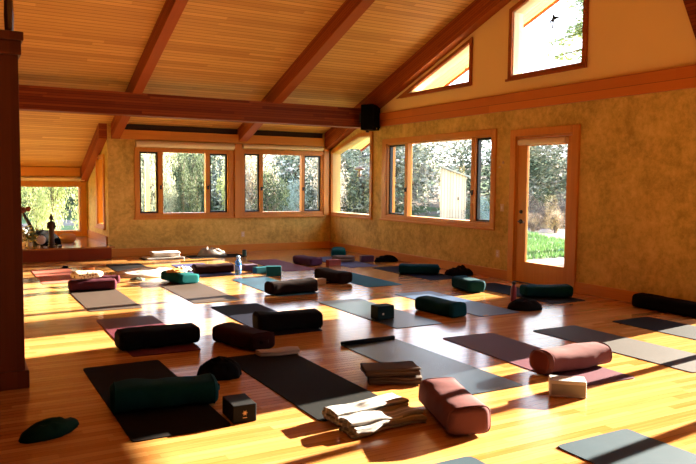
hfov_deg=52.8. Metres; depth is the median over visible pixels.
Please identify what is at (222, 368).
cushion
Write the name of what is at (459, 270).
garment
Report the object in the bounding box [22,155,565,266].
ground
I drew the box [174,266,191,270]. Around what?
cloth
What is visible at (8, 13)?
post
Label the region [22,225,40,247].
flower vase
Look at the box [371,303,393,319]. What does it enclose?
block
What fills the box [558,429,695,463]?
yoga mat
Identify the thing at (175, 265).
yoga mat
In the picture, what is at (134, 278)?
pouch
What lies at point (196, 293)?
yoga mat
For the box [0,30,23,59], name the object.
cap
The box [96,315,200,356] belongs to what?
yoga mat
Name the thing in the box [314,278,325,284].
block
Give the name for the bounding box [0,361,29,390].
baseboard
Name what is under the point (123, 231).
wall
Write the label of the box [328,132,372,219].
window
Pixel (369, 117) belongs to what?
loudspeaker
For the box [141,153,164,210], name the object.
shrub
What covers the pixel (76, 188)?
shrub
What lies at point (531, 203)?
shrub
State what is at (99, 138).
rafter
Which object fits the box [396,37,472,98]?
window
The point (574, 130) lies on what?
door frame
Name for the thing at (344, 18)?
rafter
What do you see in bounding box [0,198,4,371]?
trim
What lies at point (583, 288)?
baseboard
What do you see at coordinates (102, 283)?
bolster
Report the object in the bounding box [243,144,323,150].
roller shade
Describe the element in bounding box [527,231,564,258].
grass
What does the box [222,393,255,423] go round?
block
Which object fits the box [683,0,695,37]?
knee brace
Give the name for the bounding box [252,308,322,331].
bolster
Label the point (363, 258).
block
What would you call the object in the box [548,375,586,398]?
block
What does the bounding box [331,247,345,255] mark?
bolster
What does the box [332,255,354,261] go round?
folded blanket
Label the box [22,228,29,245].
vase
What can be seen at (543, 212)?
shrub
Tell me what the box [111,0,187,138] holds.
rafter
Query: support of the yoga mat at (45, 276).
on the floor at (63, 338)
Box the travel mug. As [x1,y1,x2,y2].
[242,249,246,255]
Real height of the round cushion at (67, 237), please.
0.170 m
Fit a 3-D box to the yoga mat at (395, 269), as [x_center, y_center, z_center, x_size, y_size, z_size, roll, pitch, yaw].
[1.129,0.693,12.005,0.610,0.006,1.830,-2,5,-29]
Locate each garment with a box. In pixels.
[374,255,397,261]
[444,265,473,275]
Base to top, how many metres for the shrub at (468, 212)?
1.338 m
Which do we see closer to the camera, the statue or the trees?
the statue
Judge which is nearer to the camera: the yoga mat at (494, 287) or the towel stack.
the yoga mat at (494, 287)
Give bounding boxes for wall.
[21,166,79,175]
[21,176,87,236]
[88,144,106,235]
[105,123,330,248]
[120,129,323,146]
[330,0,695,300]
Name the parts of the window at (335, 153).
sill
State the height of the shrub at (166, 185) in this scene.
5.520 m
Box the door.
[515,135,571,284]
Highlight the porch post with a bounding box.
[145,154,149,210]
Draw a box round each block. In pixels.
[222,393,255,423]
[241,263,256,270]
[253,266,265,273]
[266,266,280,275]
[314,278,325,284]
[326,259,340,265]
[360,255,373,261]
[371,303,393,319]
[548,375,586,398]
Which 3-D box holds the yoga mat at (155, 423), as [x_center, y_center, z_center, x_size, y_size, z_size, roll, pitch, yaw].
[-1.431,1.152,5.009,0.610,0.006,1.830,-2,5,-29]
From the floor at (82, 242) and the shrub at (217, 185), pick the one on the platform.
the floor at (82, 242)
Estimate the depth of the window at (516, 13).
10.88 m
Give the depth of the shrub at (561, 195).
33.10 m
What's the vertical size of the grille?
0.437 m
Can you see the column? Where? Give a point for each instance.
(10, 165)
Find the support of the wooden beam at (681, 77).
attached to the wall at (637, 204)
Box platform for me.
[23,248,111,262]
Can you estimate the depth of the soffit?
13.94 m
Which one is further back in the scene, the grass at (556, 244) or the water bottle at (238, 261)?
the grass at (556, 244)
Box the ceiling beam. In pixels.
[19,84,360,128]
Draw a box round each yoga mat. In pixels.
[31,268,77,283]
[68,289,141,311]
[83,360,230,441]
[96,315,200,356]
[106,263,146,271]
[140,256,188,260]
[158,282,239,303]
[172,263,235,276]
[185,254,245,258]
[211,303,321,335]
[229,354,377,420]
[232,277,317,296]
[247,259,314,270]
[319,298,440,327]
[322,256,377,267]
[340,335,522,394]
[346,271,401,286]
[372,266,452,279]
[395,291,518,316]
[434,456,485,463]
[443,333,634,385]
[485,283,584,303]
[533,325,695,372]
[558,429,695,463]
[612,317,695,339]
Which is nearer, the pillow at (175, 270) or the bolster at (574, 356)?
the bolster at (574, 356)
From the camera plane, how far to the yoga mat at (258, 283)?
10.50 m
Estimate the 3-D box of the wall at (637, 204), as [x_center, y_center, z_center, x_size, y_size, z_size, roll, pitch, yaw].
[3.800,-1.879,9.029,0.200,5.800,17.250,-2,5,-29]
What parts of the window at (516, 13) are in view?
sill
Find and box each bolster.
[68,277,116,290]
[90,274,119,282]
[109,373,219,413]
[114,322,199,350]
[161,270,198,283]
[191,263,234,273]
[212,322,274,350]
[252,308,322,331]
[264,277,317,294]
[293,255,321,265]
[314,267,351,283]
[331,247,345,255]
[399,263,439,273]
[415,296,466,317]
[418,377,490,434]
[452,275,485,292]
[520,284,572,296]
[529,341,611,373]
[632,293,695,317]
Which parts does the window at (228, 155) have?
sash, sill, sash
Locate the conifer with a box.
[542,0,582,62]
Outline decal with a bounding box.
[549,13,560,31]
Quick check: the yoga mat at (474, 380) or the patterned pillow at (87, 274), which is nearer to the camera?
the yoga mat at (474, 380)
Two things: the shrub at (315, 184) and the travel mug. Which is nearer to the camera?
the travel mug
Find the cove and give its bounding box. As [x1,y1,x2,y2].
[125,124,322,137]
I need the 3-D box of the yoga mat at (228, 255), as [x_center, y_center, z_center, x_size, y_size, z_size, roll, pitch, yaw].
[-2.719,0.493,14.379,1.150,0.006,0.620,-2,5,-29]
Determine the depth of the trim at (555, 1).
12.47 m
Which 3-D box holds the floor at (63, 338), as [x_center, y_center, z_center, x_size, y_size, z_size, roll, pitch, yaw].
[-0.920,1.119,6.490,11.066,0.120,17.450,-2,5,-29]
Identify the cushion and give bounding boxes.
[18,417,78,443]
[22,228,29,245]
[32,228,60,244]
[59,233,75,241]
[197,356,241,380]
[507,297,541,310]
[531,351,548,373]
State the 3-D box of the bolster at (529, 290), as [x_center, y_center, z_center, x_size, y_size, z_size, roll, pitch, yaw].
[2.707,0.794,9.531,0.704,0.160,0.282,0,4,-5]
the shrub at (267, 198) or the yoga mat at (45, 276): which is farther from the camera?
the shrub at (267, 198)
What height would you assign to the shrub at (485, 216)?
1.670 m
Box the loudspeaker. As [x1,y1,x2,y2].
[359,104,379,132]
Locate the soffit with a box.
[350,0,554,148]
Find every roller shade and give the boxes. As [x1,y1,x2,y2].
[21,177,84,180]
[135,140,234,149]
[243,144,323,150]
[518,137,568,145]
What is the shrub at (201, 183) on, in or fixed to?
on the ground at (68, 225)
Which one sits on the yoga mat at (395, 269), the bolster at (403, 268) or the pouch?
the bolster at (403, 268)
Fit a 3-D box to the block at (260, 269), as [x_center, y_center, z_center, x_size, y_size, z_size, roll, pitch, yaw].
[-1.458,0.635,11.810,0.260,0.100,0.150,-2,5,-37]
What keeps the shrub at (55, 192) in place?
on the ground at (68, 225)
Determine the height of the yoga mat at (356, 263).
0.006 m
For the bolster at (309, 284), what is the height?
0.178 m
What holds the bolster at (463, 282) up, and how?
on the floor at (63, 338)
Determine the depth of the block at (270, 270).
11.38 m
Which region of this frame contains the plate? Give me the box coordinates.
[36,235,45,244]
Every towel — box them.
[142,256,184,259]
[255,346,299,356]
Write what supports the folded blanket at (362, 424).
on the floor at (63, 338)
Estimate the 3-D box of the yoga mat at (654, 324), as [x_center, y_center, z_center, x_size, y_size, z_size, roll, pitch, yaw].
[3.652,1.050,7.187,0.610,0.006,1.830,-2,5,-29]
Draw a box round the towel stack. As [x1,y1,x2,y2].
[150,250,179,256]
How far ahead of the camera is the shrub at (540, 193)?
32.75 m
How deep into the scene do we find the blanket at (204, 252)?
14.25 m
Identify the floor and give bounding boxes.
[0,248,695,463]
[22,236,114,250]
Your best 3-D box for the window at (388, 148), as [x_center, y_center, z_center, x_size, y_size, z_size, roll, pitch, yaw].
[1.617,-0.960,12.911,0.250,1.650,3.520,-2,5,-29]
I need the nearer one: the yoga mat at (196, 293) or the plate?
the yoga mat at (196, 293)
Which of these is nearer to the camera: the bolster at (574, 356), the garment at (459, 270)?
the bolster at (574, 356)
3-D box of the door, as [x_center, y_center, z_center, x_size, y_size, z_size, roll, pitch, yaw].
[2.906,-0.305,10.494,0.111,2.218,1.100,-2,5,-29]
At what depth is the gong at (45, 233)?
13.91 m
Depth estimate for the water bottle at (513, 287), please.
9.10 m
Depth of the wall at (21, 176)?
16.04 m
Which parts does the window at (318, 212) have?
sash, sill, sash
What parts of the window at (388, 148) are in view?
sash, sill, sash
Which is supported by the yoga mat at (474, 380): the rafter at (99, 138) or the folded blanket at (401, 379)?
the folded blanket at (401, 379)
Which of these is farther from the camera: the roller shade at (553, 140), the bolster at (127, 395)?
the roller shade at (553, 140)
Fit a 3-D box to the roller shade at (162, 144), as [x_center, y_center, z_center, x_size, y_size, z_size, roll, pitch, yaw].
[-3.355,-1.807,14.598,2.070,0.125,0.112,-2,5,-29]
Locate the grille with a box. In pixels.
[373,105,379,127]
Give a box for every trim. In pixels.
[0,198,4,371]
[234,144,241,217]
[323,147,328,214]
[360,0,559,150]
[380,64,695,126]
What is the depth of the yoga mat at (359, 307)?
8.12 m
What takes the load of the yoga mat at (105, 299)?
on the floor at (63, 338)
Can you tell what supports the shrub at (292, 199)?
on the ground at (68, 225)
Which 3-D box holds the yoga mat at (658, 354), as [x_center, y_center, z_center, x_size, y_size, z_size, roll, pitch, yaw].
[2.625,1.077,6.644,0.610,0.006,1.830,-2,5,-29]
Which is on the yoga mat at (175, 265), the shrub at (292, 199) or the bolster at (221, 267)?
the bolster at (221, 267)
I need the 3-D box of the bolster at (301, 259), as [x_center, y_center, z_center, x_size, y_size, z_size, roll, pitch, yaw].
[-0.763,0.526,13.124,0.312,0.153,0.623,-3,5,-39]
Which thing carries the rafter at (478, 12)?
attached to the ceiling
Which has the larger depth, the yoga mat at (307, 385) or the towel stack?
the towel stack
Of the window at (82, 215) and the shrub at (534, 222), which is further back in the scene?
the shrub at (534, 222)
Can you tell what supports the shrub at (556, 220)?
on the ground at (68, 225)
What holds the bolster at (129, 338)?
on the yoga mat at (111, 325)
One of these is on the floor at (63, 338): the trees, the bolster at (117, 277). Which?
the bolster at (117, 277)
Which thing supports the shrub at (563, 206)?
on the ground at (68, 225)
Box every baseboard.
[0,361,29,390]
[87,230,107,243]
[112,241,329,256]
[330,242,695,302]
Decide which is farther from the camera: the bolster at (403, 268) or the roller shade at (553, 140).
the bolster at (403, 268)
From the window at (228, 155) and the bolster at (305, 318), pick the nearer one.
the bolster at (305, 318)
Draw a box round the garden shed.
[437,164,470,219]
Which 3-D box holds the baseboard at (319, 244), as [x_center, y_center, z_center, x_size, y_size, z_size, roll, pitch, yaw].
[-2.603,0.357,15.269,5.003,0.160,0.024,-2,5,-29]
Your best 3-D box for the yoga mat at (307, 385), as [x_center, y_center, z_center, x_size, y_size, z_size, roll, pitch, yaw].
[-0.356,1.136,5.394,0.610,0.006,1.830,-2,5,-29]
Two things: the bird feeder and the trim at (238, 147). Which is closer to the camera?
the trim at (238, 147)
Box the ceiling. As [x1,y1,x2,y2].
[0,0,473,167]
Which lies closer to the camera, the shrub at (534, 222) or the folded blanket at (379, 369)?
the folded blanket at (379, 369)
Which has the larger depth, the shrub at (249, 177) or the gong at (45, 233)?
the shrub at (249, 177)
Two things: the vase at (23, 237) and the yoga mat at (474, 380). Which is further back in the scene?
the vase at (23, 237)
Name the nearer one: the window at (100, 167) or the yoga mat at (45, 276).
the yoga mat at (45, 276)
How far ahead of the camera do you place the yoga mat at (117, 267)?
12.46 m
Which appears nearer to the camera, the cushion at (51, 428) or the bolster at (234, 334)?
the cushion at (51, 428)
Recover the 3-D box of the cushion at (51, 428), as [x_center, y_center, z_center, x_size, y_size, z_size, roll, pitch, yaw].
[-1.794,1.166,4.216,0.240,0.081,0.399,2,4,26]
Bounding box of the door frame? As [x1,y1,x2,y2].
[507,124,580,291]
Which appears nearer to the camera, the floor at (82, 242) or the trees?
the floor at (82, 242)
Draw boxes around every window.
[21,181,86,235]
[94,154,105,229]
[134,147,234,219]
[242,149,324,217]
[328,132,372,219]
[379,129,496,230]
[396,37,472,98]
[505,0,588,81]
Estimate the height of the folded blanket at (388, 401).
0.085 m
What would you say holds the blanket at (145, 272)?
on the yoga mat at (117, 267)
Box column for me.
[0,54,24,371]
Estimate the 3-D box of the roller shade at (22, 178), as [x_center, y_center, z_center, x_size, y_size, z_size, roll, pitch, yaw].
[-7.023,-1.175,15.412,2.330,0.085,0.096,-2,5,-29]
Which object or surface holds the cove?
attached to the wall at (123, 231)
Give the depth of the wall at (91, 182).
15.46 m
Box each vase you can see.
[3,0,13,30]
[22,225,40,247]
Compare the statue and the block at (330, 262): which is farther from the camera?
the statue
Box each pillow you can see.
[70,270,102,278]
[166,268,183,272]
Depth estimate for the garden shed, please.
34.24 m
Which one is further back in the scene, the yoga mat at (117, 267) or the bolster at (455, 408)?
the yoga mat at (117, 267)
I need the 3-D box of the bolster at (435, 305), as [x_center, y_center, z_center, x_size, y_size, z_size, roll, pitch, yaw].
[1.082,0.868,8.267,0.293,0.173,0.688,-2,5,-35]
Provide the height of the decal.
0.286 m
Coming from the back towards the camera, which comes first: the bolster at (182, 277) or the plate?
the plate
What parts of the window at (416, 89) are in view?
sill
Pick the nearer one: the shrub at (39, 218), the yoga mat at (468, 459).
the yoga mat at (468, 459)
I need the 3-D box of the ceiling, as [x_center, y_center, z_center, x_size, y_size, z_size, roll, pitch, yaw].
[-1.482,-2.716,7.297,11.066,3.950,19.900,-2,5,-29]
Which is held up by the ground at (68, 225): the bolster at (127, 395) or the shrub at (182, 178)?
the shrub at (182, 178)
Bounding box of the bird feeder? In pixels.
[354,154,369,176]
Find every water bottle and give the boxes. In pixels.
[235,256,240,274]
[510,281,516,301]
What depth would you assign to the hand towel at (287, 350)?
6.14 m
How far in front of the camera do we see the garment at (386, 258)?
13.65 m
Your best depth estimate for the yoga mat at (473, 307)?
8.77 m
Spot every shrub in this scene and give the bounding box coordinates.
[21,187,54,229]
[39,187,72,229]
[66,187,78,229]
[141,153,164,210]
[150,152,178,212]
[171,153,190,212]
[183,153,202,211]
[183,153,214,211]
[216,160,224,209]
[245,155,279,209]
[248,157,290,211]
[279,177,308,210]
[305,158,350,211]
[462,204,485,219]
[480,195,489,219]
[528,191,539,226]
[528,201,562,227]
[528,211,544,231]
[531,185,551,216]
[546,210,564,232]
[551,191,565,209]
[553,201,565,228]
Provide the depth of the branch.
13.50 m
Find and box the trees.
[21,140,567,217]
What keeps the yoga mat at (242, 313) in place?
on the floor at (63, 338)
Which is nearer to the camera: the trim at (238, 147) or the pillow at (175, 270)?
the pillow at (175, 270)
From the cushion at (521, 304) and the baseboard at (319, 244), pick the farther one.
the baseboard at (319, 244)
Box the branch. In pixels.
[22,206,37,245]
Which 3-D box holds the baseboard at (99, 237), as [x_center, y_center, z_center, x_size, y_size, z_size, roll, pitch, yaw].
[-5.421,0.096,15.132,0.028,0.154,2.320,-2,5,-29]
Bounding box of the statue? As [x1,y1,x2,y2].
[47,214,55,247]
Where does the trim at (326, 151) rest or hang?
attached to the wall at (123, 231)
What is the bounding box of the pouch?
[130,277,144,280]
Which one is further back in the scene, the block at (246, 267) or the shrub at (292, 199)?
the shrub at (292, 199)
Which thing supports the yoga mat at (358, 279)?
on the floor at (63, 338)
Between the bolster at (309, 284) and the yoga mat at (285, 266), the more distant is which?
the yoga mat at (285, 266)
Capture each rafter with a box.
[80,123,106,181]
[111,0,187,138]
[237,0,374,143]
[324,0,510,149]
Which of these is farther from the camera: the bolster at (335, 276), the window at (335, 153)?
the window at (335, 153)
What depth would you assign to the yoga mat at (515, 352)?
6.29 m
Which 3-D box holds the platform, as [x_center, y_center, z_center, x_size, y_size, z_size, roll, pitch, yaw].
[-6.415,0.384,14.331,2.558,0.265,2.839,-2,5,-29]
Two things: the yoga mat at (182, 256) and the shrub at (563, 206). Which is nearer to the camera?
the yoga mat at (182, 256)
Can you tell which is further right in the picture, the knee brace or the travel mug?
the knee brace
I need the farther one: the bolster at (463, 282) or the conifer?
the conifer
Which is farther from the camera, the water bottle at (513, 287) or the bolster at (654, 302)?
the water bottle at (513, 287)
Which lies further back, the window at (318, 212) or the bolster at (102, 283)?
the window at (318, 212)
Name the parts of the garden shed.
door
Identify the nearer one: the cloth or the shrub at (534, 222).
the cloth
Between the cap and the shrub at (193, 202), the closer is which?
the cap
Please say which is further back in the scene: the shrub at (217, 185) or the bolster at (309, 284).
the shrub at (217, 185)
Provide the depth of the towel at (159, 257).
13.75 m
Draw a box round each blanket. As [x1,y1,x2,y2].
[113,266,186,277]
[197,246,226,256]
[322,393,408,425]
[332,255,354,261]
[338,406,426,438]
[360,361,420,376]
[368,375,421,384]

